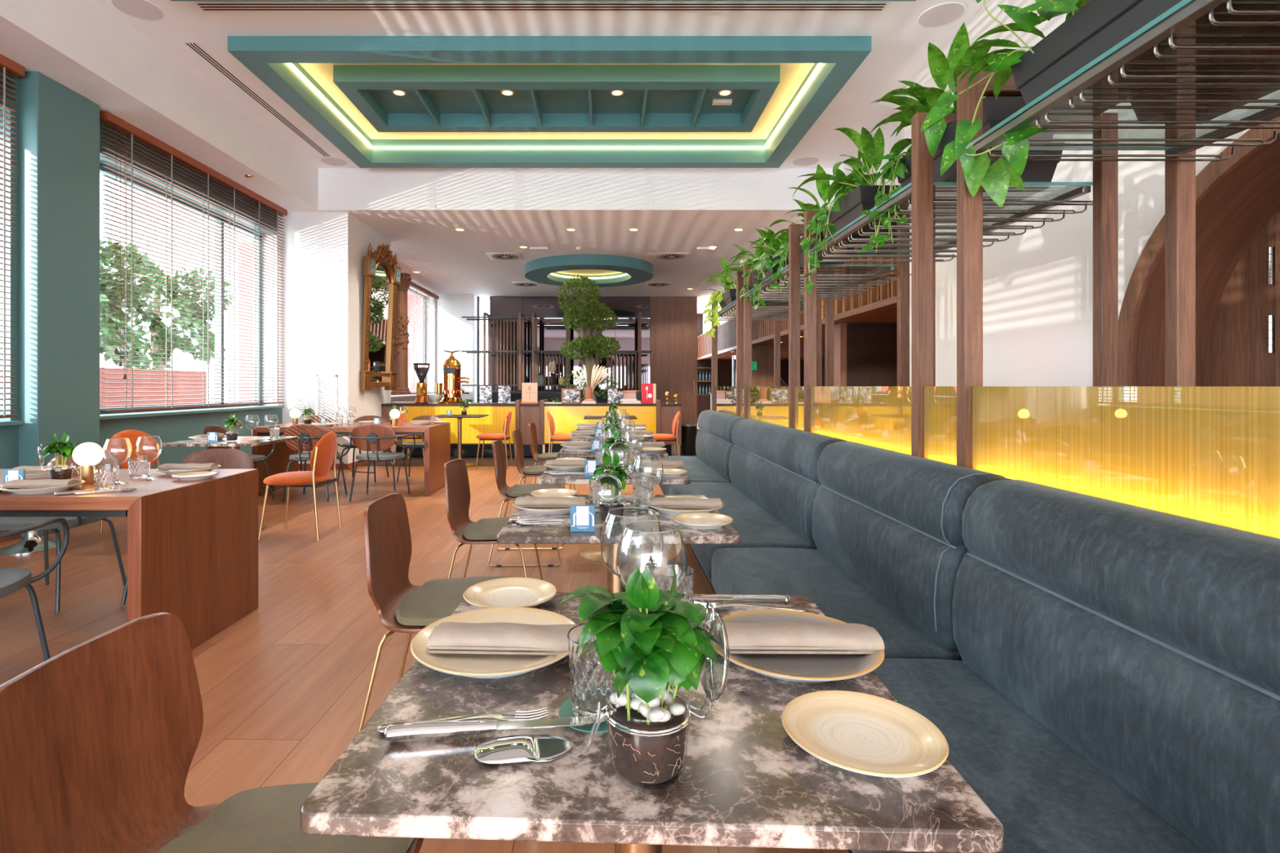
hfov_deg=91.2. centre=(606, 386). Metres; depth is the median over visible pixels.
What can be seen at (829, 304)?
frame
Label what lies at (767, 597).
knife
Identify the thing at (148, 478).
wine glass
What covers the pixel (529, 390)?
menu board
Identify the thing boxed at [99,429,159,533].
chair
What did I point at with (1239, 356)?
door
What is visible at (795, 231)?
wooden post
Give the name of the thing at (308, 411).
planter
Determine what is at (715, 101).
emergency light
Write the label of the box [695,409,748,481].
cushion
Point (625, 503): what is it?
wine glass
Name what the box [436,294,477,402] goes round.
wall
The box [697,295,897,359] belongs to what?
ceiling
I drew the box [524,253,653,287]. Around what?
round ceiling light
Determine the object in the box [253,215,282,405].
wall strip
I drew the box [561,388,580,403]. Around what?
picture frame
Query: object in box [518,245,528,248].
recessed light
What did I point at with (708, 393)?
bar
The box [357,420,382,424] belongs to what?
dinner plate
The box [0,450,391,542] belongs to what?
baseboard
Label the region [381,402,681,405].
countertop
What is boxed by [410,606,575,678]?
dinner plate
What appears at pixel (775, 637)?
napkin
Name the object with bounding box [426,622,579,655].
napkin
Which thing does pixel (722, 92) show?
recessed light
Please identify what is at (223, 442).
marble table
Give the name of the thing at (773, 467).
cushion
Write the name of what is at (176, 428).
window frame
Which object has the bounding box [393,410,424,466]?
chair
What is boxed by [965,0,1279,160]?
glass rack
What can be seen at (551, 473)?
spoon
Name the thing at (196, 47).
ceiling vent
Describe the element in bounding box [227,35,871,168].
coffer
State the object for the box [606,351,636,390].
screen
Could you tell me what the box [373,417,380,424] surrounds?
menu card
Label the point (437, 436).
wooden table
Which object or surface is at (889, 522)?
cushion
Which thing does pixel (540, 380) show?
pot
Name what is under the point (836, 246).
glass shelf
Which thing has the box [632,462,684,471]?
dinner plate
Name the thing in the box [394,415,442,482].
armchair
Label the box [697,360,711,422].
shelf
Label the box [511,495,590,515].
dinner plate
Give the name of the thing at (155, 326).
street tree
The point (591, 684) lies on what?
tumbler
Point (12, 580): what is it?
armchair
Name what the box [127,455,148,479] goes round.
tumbler
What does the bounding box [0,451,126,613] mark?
armchair
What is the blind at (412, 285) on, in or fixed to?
attached to the wall at (433, 369)
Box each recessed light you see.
[244,174,254,178]
[391,89,406,96]
[453,227,465,231]
[500,89,515,96]
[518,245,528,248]
[529,247,547,249]
[565,227,576,231]
[609,89,624,96]
[628,227,639,231]
[696,247,715,249]
[717,89,732,96]
[733,227,744,231]
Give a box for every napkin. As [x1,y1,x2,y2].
[2,479,81,488]
[11,465,77,472]
[158,462,218,470]
[191,432,224,437]
[409,420,432,422]
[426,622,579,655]
[515,496,586,506]
[545,459,584,466]
[562,441,591,446]
[571,430,595,434]
[577,423,596,426]
[586,414,604,417]
[625,430,653,434]
[626,423,645,426]
[628,441,664,446]
[635,460,682,466]
[649,497,721,508]
[718,622,884,654]
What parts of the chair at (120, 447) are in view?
leg, backrest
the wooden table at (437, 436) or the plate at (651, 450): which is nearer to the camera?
the plate at (651, 450)
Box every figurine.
[664,391,669,403]
[673,393,678,403]
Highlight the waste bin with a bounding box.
[680,424,697,455]
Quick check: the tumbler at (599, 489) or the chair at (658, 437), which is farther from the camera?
the chair at (658, 437)
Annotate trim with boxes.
[391,394,427,397]
[1118,115,1279,386]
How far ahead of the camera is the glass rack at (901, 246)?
2.79 m
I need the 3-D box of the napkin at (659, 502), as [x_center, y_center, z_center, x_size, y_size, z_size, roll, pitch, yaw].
[0.279,0.411,2.229,0.248,0.031,0.093,0,0,5]
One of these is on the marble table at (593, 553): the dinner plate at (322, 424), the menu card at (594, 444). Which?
the menu card at (594, 444)
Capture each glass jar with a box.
[598,497,625,524]
[605,688,690,792]
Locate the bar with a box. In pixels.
[708,392,711,409]
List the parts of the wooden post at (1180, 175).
post, post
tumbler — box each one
[93,463,116,490]
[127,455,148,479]
[269,425,279,438]
[335,416,342,426]
[346,416,355,426]
[567,623,621,721]
[588,479,610,511]
[595,448,609,468]
[598,432,609,448]
[600,423,608,433]
[601,417,608,423]
[616,417,623,422]
[617,422,626,432]
[620,431,631,447]
[624,447,638,467]
[631,475,653,507]
[649,564,694,604]
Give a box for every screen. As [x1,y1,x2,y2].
[493,320,521,390]
[537,353,565,390]
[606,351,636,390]
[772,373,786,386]
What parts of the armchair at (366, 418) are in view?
leg, leg, backrest, leg, leg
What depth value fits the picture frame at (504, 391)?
10.51 m
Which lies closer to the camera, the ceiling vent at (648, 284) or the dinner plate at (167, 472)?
the dinner plate at (167, 472)
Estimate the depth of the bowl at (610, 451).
2.34 m
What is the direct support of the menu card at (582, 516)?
on the marble table at (511, 532)
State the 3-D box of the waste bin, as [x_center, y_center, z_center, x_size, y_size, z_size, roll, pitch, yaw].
[1.420,0.929,10.900,0.292,0.524,0.292,0,0,0]
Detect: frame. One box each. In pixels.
[0,71,282,517]
[479,385,492,403]
[483,311,490,385]
[497,385,511,403]
[518,311,524,390]
[531,311,537,382]
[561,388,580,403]
[565,319,569,388]
[607,387,617,403]
[617,391,623,403]
[637,311,641,390]
[711,293,780,410]
[736,271,822,416]
[743,264,834,417]
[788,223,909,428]
[804,209,935,432]
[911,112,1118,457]
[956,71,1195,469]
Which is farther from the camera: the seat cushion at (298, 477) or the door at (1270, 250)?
the seat cushion at (298, 477)
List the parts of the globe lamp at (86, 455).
globe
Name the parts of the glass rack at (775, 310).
rail, hanger rail, hanger rail, hanger rail, hanger rail, hanger rail, hanger rail, hanger rail, hanger rail, hanger rail, hanger rail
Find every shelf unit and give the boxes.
[461,316,564,319]
[461,350,568,353]
[461,384,569,386]
[617,316,652,319]
[617,350,652,353]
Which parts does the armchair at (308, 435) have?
leg, arm rail, leg, backrest, leg, arm rail, leg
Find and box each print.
[571,512,594,526]
[645,386,652,398]
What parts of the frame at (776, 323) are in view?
post, post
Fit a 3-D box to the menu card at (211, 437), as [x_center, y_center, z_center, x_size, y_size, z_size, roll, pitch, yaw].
[-3.121,0.405,4.958,0.075,0.080,0.017,0,0,-9]
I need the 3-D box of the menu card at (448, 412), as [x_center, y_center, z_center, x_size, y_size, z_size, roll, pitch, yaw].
[-2.360,0.405,9.368,0.075,0.080,0.017,0,0,0]
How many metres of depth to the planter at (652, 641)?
0.69 m
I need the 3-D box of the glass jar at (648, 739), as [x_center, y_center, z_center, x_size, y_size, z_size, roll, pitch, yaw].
[0.048,0.402,0.722,0.098,0.085,0.098,0,0,2]
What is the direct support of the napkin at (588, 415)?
on the bistro table at (632, 417)
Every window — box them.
[99,163,262,414]
[391,288,426,395]
[477,296,491,402]
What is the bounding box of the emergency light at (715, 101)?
[711,98,732,105]
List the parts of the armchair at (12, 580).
arm rail, leg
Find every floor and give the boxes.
[0,424,848,852]
[360,429,698,466]
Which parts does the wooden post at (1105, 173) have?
post, post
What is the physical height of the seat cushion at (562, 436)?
0.078 m
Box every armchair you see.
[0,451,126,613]
[0,517,69,661]
[120,448,258,604]
[203,425,275,501]
[280,423,351,502]
[300,415,337,476]
[337,415,389,482]
[348,423,415,502]
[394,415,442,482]
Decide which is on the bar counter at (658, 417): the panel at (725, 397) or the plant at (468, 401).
the plant at (468, 401)
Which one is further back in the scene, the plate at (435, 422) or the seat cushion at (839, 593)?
the plate at (435, 422)
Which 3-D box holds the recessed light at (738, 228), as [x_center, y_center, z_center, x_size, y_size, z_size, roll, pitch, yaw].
[2.100,-2.491,9.960,0.184,0.007,0.184,0,0,0]
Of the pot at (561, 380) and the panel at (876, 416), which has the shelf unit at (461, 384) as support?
the pot at (561, 380)
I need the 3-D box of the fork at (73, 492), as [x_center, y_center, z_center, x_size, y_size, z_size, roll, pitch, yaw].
[-2.139,0.437,2.601,0.240,0.016,0.021,0,0,-34]
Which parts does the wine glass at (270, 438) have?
stem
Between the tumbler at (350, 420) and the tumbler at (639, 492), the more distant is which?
the tumbler at (350, 420)
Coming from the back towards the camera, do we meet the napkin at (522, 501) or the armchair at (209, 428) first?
the armchair at (209, 428)
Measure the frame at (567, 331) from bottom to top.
3.100 m
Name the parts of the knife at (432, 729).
handle, blade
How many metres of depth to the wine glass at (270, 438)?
5.22 m
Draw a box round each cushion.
[262,471,330,485]
[398,435,420,438]
[475,432,508,439]
[551,433,572,439]
[651,433,676,439]
[652,455,731,494]
[668,481,817,583]
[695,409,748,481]
[711,547,962,661]
[728,418,847,544]
[812,441,1007,648]
[851,658,1207,852]
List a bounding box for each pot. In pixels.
[537,375,545,384]
[548,360,556,384]
[558,377,565,384]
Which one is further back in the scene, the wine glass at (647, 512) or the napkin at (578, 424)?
the napkin at (578, 424)
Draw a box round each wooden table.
[0,468,257,650]
[252,422,450,496]
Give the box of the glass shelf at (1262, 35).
[1128,14,1279,124]
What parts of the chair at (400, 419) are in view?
leg, backrest, under frame, leg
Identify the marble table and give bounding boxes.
[160,436,297,531]
[300,592,1003,852]
[497,494,741,593]
[537,462,690,494]
[557,446,668,563]
[568,434,655,441]
[575,426,647,431]
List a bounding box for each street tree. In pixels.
[99,236,156,368]
[99,242,235,369]
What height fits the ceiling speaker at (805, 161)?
0.007 m
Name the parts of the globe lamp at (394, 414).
globe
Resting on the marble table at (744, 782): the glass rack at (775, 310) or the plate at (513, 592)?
the plate at (513, 592)
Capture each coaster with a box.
[558,697,610,733]
[628,504,653,509]
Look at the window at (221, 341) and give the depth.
7.92 m
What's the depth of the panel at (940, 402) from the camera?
2.16 m
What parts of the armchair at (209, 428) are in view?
backrest, arm rail, leg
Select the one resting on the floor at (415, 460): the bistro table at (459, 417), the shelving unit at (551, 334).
the bistro table at (459, 417)
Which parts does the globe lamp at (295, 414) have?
globe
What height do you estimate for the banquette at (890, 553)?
0.949 m
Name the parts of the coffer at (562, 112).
frame, cove panel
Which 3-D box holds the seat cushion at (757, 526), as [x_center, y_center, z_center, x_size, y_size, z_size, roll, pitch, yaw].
[0.737,0.836,3.855,0.527,0.209,1.932,0,0,0]
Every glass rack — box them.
[717,299,825,320]
[745,264,911,300]
[806,182,1093,262]
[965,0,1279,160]
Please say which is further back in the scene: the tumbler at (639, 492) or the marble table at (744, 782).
the tumbler at (639, 492)
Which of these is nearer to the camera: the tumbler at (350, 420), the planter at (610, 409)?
the planter at (610, 409)
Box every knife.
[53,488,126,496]
[383,715,606,741]
[510,516,570,522]
[544,471,584,474]
[561,448,578,451]
[653,494,694,497]
[692,594,790,603]
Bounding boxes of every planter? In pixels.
[37,432,79,479]
[223,413,244,441]
[299,406,315,423]
[388,404,401,425]
[460,400,469,415]
[557,562,728,792]
[588,451,631,524]
[603,428,629,468]
[604,407,617,422]
[604,411,620,436]
[604,417,622,451]
[607,402,617,412]
[697,257,736,337]
[707,242,776,306]
[728,226,788,310]
[768,164,854,293]
[791,126,909,293]
[857,22,1061,253]
[920,0,1279,207]
[933,142,1064,223]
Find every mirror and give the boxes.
[359,242,400,391]
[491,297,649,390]
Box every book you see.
[544,402,561,404]
[581,401,595,404]
[619,399,636,400]
[620,402,641,404]
[622,400,640,402]
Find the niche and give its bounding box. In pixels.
[846,322,897,386]
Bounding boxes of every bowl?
[102,438,132,465]
[118,488,138,490]
[134,436,162,462]
[427,394,443,403]
[608,450,634,479]
[623,431,644,454]
[632,454,663,489]
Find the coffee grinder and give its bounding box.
[413,363,430,403]
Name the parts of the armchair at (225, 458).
leg, backrest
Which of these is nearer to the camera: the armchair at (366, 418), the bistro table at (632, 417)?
the armchair at (366, 418)
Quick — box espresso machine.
[438,350,469,403]
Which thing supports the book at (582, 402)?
on the bar counter at (658, 417)
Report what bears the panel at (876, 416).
on the wall
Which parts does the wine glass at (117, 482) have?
stem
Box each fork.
[377,706,548,733]
[515,520,570,523]
[548,472,584,474]
[693,600,805,612]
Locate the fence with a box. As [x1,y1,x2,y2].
[99,367,206,408]
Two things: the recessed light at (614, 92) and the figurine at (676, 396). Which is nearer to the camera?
the recessed light at (614, 92)
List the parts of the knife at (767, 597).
blade, handle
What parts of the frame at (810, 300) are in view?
post, post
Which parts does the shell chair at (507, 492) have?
leg frame, leg frame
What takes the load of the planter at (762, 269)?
on the glass rack at (831, 279)
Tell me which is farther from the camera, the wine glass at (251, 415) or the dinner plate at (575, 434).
the dinner plate at (575, 434)
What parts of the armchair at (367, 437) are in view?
leg, arm rail, leg, backrest, leg, arm rail, leg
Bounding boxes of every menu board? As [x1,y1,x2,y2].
[520,382,538,403]
[641,383,656,403]
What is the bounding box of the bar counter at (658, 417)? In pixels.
[381,399,681,457]
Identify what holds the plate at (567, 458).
on the marble table at (572, 478)
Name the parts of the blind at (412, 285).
ladder cord, ladder cord, ladder cord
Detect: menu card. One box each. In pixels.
[3,469,26,483]
[207,431,217,442]
[319,417,326,423]
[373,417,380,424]
[446,410,451,416]
[570,504,595,532]
[584,460,599,476]
[591,440,601,452]
[595,429,603,438]
[596,422,604,429]
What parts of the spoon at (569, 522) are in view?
handle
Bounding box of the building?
[238,242,422,402]
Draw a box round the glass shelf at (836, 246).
[809,233,956,254]
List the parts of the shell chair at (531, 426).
leg frame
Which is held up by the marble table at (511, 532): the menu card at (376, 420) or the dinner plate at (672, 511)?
the dinner plate at (672, 511)
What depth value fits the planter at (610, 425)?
4.28 m
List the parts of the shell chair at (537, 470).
leg frame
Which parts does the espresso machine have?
name plate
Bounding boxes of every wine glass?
[102,438,132,484]
[134,435,162,480]
[244,414,259,438]
[263,414,278,439]
[600,506,664,581]
[606,428,625,453]
[608,448,634,506]
[615,520,687,591]
[617,413,630,436]
[620,419,635,445]
[623,431,644,471]
[632,453,663,515]
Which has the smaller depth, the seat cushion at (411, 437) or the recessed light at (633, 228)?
the seat cushion at (411, 437)
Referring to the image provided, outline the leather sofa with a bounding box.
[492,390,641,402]
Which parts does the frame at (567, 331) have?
post, post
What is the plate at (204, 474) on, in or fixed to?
on the wooden table at (193, 544)
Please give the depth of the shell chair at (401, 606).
2.11 m
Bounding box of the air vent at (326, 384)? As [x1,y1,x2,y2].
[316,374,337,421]
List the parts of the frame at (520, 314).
post, post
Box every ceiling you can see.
[0,0,839,313]
[96,0,991,168]
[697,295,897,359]
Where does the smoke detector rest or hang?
attached to the ceiling at (419, 211)
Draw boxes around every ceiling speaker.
[110,0,164,21]
[320,156,347,166]
[792,156,819,166]
[917,1,965,27]
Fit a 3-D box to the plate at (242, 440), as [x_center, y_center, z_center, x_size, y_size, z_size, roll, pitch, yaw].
[-2.860,0.434,5.020,0.191,0.022,0.191,0,0,0]
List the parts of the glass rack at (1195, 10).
hanger rail, hanger rail, hanger rail, hanger rail, hanger rail, hanger rail, rail, hanger rail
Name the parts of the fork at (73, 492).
handle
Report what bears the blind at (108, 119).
hanging from the ceiling at (419, 211)
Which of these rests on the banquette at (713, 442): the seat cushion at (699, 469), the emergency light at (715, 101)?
the seat cushion at (699, 469)
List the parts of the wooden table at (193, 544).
under frame, panel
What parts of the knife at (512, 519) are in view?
handle, blade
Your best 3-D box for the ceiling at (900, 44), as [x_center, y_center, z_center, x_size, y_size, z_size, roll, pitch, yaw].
[-0.390,-3.270,1.925,7.380,0.370,13.850,0,0,0]
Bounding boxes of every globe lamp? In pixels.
[72,442,103,484]
[289,408,300,425]
[389,408,399,426]
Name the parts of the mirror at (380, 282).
painted panel, looking glass, rail, arched rail, painted panel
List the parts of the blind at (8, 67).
ladder cord, rail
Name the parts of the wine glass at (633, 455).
stem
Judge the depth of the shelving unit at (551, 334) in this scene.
17.39 m
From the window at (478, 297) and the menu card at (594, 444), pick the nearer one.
the menu card at (594, 444)
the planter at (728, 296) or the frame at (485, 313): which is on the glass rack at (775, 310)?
the planter at (728, 296)
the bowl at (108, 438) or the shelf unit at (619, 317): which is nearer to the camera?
the bowl at (108, 438)
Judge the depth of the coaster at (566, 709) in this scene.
0.82 m
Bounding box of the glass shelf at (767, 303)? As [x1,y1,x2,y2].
[717,300,804,316]
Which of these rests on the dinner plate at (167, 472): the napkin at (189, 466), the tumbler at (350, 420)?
the napkin at (189, 466)
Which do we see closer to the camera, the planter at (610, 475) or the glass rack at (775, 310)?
the planter at (610, 475)
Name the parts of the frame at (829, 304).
post, post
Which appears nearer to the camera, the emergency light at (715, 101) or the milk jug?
the emergency light at (715, 101)
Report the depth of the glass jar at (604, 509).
2.02 m
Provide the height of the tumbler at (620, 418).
0.106 m
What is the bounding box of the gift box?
[622,390,639,399]
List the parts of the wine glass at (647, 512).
stem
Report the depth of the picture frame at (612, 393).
10.47 m
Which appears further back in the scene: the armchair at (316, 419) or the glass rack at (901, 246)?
the armchair at (316, 419)
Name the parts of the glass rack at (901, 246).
rail, hanger rail, hanger rail, hanger rail, hanger rail, hanger rail, hanger rail, hanger rail, hanger rail, hanger rail, hanger rail, rail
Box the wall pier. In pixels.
[18,71,99,537]
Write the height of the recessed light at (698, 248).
0.035 m
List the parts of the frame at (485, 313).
post, post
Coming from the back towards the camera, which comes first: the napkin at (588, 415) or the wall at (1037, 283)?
the napkin at (588, 415)
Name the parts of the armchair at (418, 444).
leg, leg, backrest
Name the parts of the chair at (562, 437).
leg, backrest, under frame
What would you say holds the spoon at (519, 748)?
on the marble table at (744, 782)
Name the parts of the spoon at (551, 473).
handle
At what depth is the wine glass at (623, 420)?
4.43 m
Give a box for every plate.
[0,479,85,494]
[26,466,79,478]
[155,465,220,475]
[171,471,218,479]
[188,435,226,440]
[236,438,263,442]
[309,422,336,426]
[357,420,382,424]
[408,422,433,424]
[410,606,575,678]
[432,421,448,423]
[462,577,556,608]
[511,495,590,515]
[530,488,577,496]
[543,462,584,471]
[554,457,586,460]
[560,444,591,449]
[569,432,595,436]
[576,425,596,428]
[628,426,646,430]
[628,444,665,448]
[631,432,654,436]
[632,435,654,438]
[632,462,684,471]
[639,447,666,453]
[645,496,724,515]
[649,468,687,476]
[672,512,733,529]
[707,609,884,683]
[781,690,948,777]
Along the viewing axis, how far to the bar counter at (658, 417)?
10.30 m
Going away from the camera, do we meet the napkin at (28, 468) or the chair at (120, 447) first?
the napkin at (28, 468)
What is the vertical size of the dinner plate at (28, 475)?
0.028 m
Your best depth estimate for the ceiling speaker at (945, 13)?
5.19 m
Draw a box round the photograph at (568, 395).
[563,390,578,401]
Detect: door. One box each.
[1208,208,1279,386]
[1267,231,1279,386]
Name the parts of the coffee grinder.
hopper lid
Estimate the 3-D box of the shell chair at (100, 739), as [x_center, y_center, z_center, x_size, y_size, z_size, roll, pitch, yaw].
[-0.548,0.789,0.915,0.497,0.811,0.448,0,0,0]
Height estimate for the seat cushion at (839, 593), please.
0.209 m
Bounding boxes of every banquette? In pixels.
[652,409,748,494]
[668,418,847,594]
[711,441,1007,661]
[847,480,1279,852]
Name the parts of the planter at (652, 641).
glass lid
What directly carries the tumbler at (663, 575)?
on the coaster
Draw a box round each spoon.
[75,488,138,493]
[474,734,573,764]
[520,521,570,525]
[551,473,584,475]
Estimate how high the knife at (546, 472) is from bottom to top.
0.016 m
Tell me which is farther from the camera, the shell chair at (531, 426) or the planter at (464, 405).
the planter at (464, 405)
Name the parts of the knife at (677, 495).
handle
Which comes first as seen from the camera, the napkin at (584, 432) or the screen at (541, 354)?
the napkin at (584, 432)
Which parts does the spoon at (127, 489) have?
handle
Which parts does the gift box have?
lid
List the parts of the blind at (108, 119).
ladder cord, ladder cord, rail, ladder cord, ladder cord, ladder cord, ladder cord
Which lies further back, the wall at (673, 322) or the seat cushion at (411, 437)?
the wall at (673, 322)
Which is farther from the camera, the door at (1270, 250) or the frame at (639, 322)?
the frame at (639, 322)
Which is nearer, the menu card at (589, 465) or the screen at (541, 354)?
the menu card at (589, 465)
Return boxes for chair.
[0,612,423,852]
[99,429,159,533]
[257,431,342,541]
[357,493,511,733]
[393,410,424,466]
[443,458,542,580]
[475,410,512,468]
[487,440,564,567]
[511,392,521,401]
[511,429,564,515]
[528,422,575,489]
[546,411,572,453]
[646,411,680,460]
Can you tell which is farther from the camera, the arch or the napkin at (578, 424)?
the napkin at (578, 424)
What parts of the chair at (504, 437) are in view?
leg, leg, under frame, leg, backrest, leg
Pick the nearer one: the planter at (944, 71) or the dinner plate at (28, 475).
the planter at (944, 71)
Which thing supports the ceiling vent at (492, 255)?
in the ceiling at (419, 211)
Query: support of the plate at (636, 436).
on the marble table at (633, 438)
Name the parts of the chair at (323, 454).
leg, leg, under frame, leg, backrest, leg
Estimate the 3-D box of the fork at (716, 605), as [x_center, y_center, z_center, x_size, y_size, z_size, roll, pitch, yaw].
[0.283,0.439,1.246,0.218,0.008,0.026,0,0,8]
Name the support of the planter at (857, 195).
on the glass rack at (901, 246)
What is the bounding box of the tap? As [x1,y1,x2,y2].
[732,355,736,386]
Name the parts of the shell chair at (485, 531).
leg frame, leg frame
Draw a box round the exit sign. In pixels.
[751,361,756,370]
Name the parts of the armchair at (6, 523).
leg, leg, arm rail, backrest, leg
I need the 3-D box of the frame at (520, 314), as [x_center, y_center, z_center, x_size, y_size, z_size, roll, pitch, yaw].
[-2.240,-0.355,16.455,0.060,3.100,0.710,0,0,0]
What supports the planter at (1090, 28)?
on the glass rack at (1195, 10)
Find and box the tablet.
[635,391,641,403]
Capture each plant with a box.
[465,399,474,403]
[551,398,558,402]
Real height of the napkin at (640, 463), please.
0.031 m
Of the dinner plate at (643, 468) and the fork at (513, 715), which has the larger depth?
the dinner plate at (643, 468)
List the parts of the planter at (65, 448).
glass lid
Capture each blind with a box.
[0,53,24,417]
[99,111,287,413]
[391,280,439,395]
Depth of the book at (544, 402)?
10.34 m
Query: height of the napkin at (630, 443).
0.031 m
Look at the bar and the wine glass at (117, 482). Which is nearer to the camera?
the wine glass at (117, 482)
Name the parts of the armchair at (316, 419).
backrest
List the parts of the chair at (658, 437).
under frame, backrest, leg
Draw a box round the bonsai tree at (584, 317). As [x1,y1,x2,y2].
[556,274,621,402]
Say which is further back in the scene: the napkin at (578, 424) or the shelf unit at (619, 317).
the shelf unit at (619, 317)
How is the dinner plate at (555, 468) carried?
on the marble table at (572, 478)
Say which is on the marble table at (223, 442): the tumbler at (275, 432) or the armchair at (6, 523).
the tumbler at (275, 432)
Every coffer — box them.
[170,0,915,0]
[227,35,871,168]
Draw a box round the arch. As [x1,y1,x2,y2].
[1132,136,1279,386]
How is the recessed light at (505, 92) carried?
attached to the coffer at (562, 112)
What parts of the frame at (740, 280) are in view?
post, post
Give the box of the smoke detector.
[576,246,582,250]
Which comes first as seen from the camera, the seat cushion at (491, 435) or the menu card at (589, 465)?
the menu card at (589, 465)
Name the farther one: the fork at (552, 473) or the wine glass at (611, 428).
the wine glass at (611, 428)
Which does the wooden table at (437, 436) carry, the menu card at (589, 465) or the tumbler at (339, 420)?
the tumbler at (339, 420)
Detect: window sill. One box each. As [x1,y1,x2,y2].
[0,420,23,426]
[99,405,284,420]
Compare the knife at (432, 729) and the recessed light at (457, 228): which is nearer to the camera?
the knife at (432, 729)
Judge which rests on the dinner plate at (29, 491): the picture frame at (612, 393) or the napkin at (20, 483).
the napkin at (20, 483)
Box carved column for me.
[391,272,411,395]
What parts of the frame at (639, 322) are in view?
post, post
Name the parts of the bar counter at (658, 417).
walnut panel, yellow panel, walnut panel, leg, yellow panel, walnut panel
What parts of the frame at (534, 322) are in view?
post, post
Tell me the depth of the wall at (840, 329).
9.00 m
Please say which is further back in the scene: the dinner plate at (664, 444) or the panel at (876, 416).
the dinner plate at (664, 444)
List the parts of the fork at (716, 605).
handle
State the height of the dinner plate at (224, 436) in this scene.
0.028 m
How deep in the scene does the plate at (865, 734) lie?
0.78 m
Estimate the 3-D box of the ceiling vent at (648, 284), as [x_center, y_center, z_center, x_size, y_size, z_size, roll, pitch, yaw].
[1.270,-2.488,15.300,0.620,0.014,0.620,0,0,0]
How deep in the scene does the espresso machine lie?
10.49 m
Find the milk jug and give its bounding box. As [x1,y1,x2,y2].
[435,382,442,402]
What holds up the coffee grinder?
on the bar counter at (658, 417)
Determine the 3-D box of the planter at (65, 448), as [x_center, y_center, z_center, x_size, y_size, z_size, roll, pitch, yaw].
[-2.536,0.330,2.899,0.148,0.229,0.134,0,0,-43]
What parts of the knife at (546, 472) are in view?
handle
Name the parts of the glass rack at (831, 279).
rail, hanger rail, hanger rail, hanger rail, hanger rail, hanger rail, hanger rail, hanger rail, hanger rail, hanger rail, hanger rail, rail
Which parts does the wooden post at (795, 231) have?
post, post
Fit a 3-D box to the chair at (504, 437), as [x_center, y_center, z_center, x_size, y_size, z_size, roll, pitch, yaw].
[-1.667,0.779,9.259,0.516,0.827,0.464,0,0,2]
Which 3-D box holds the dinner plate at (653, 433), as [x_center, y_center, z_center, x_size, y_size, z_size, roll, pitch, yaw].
[0.288,0.431,5.605,0.279,0.028,0.279,0,0,0]
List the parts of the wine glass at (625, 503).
stem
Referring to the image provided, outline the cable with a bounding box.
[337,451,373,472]
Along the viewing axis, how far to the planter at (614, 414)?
5.40 m
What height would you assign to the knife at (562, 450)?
0.016 m
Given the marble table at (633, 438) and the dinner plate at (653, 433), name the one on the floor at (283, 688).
the marble table at (633, 438)
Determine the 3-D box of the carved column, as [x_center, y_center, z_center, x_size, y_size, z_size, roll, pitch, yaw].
[-3.600,-0.905,10.920,0.367,2.100,0.359,0,0,-26]
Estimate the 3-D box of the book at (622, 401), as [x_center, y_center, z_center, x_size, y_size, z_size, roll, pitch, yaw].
[0.410,0.253,10.420,0.300,0.026,0.200,0,0,0]
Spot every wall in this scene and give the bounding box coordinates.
[282,212,391,463]
[391,280,435,403]
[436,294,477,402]
[491,296,697,429]
[697,313,804,394]
[702,121,906,333]
[751,345,773,386]
[782,257,894,337]
[822,357,825,386]
[834,322,846,386]
[906,0,1279,386]
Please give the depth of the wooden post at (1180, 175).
1.98 m
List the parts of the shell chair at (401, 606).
leg frame, leg frame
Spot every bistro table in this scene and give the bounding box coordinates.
[434,414,488,466]
[583,415,637,419]
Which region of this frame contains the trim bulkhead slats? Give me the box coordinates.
[697,222,906,359]
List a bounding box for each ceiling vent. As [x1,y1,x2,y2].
[182,41,332,156]
[192,1,889,12]
[485,253,523,259]
[511,282,540,286]
[645,282,672,286]
[653,253,689,259]
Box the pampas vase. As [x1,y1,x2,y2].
[571,364,611,400]
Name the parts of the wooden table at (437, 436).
panel, under frame, panel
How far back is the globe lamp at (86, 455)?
2.83 m
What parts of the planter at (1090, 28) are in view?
vine stem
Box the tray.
[391,401,414,403]
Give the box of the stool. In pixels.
[0,529,62,555]
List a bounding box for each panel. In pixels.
[714,386,736,415]
[740,386,743,417]
[747,386,788,427]
[795,386,804,431]
[810,386,911,455]
[924,386,956,465]
[972,386,1279,538]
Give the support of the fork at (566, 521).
on the marble table at (511, 532)
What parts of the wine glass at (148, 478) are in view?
stem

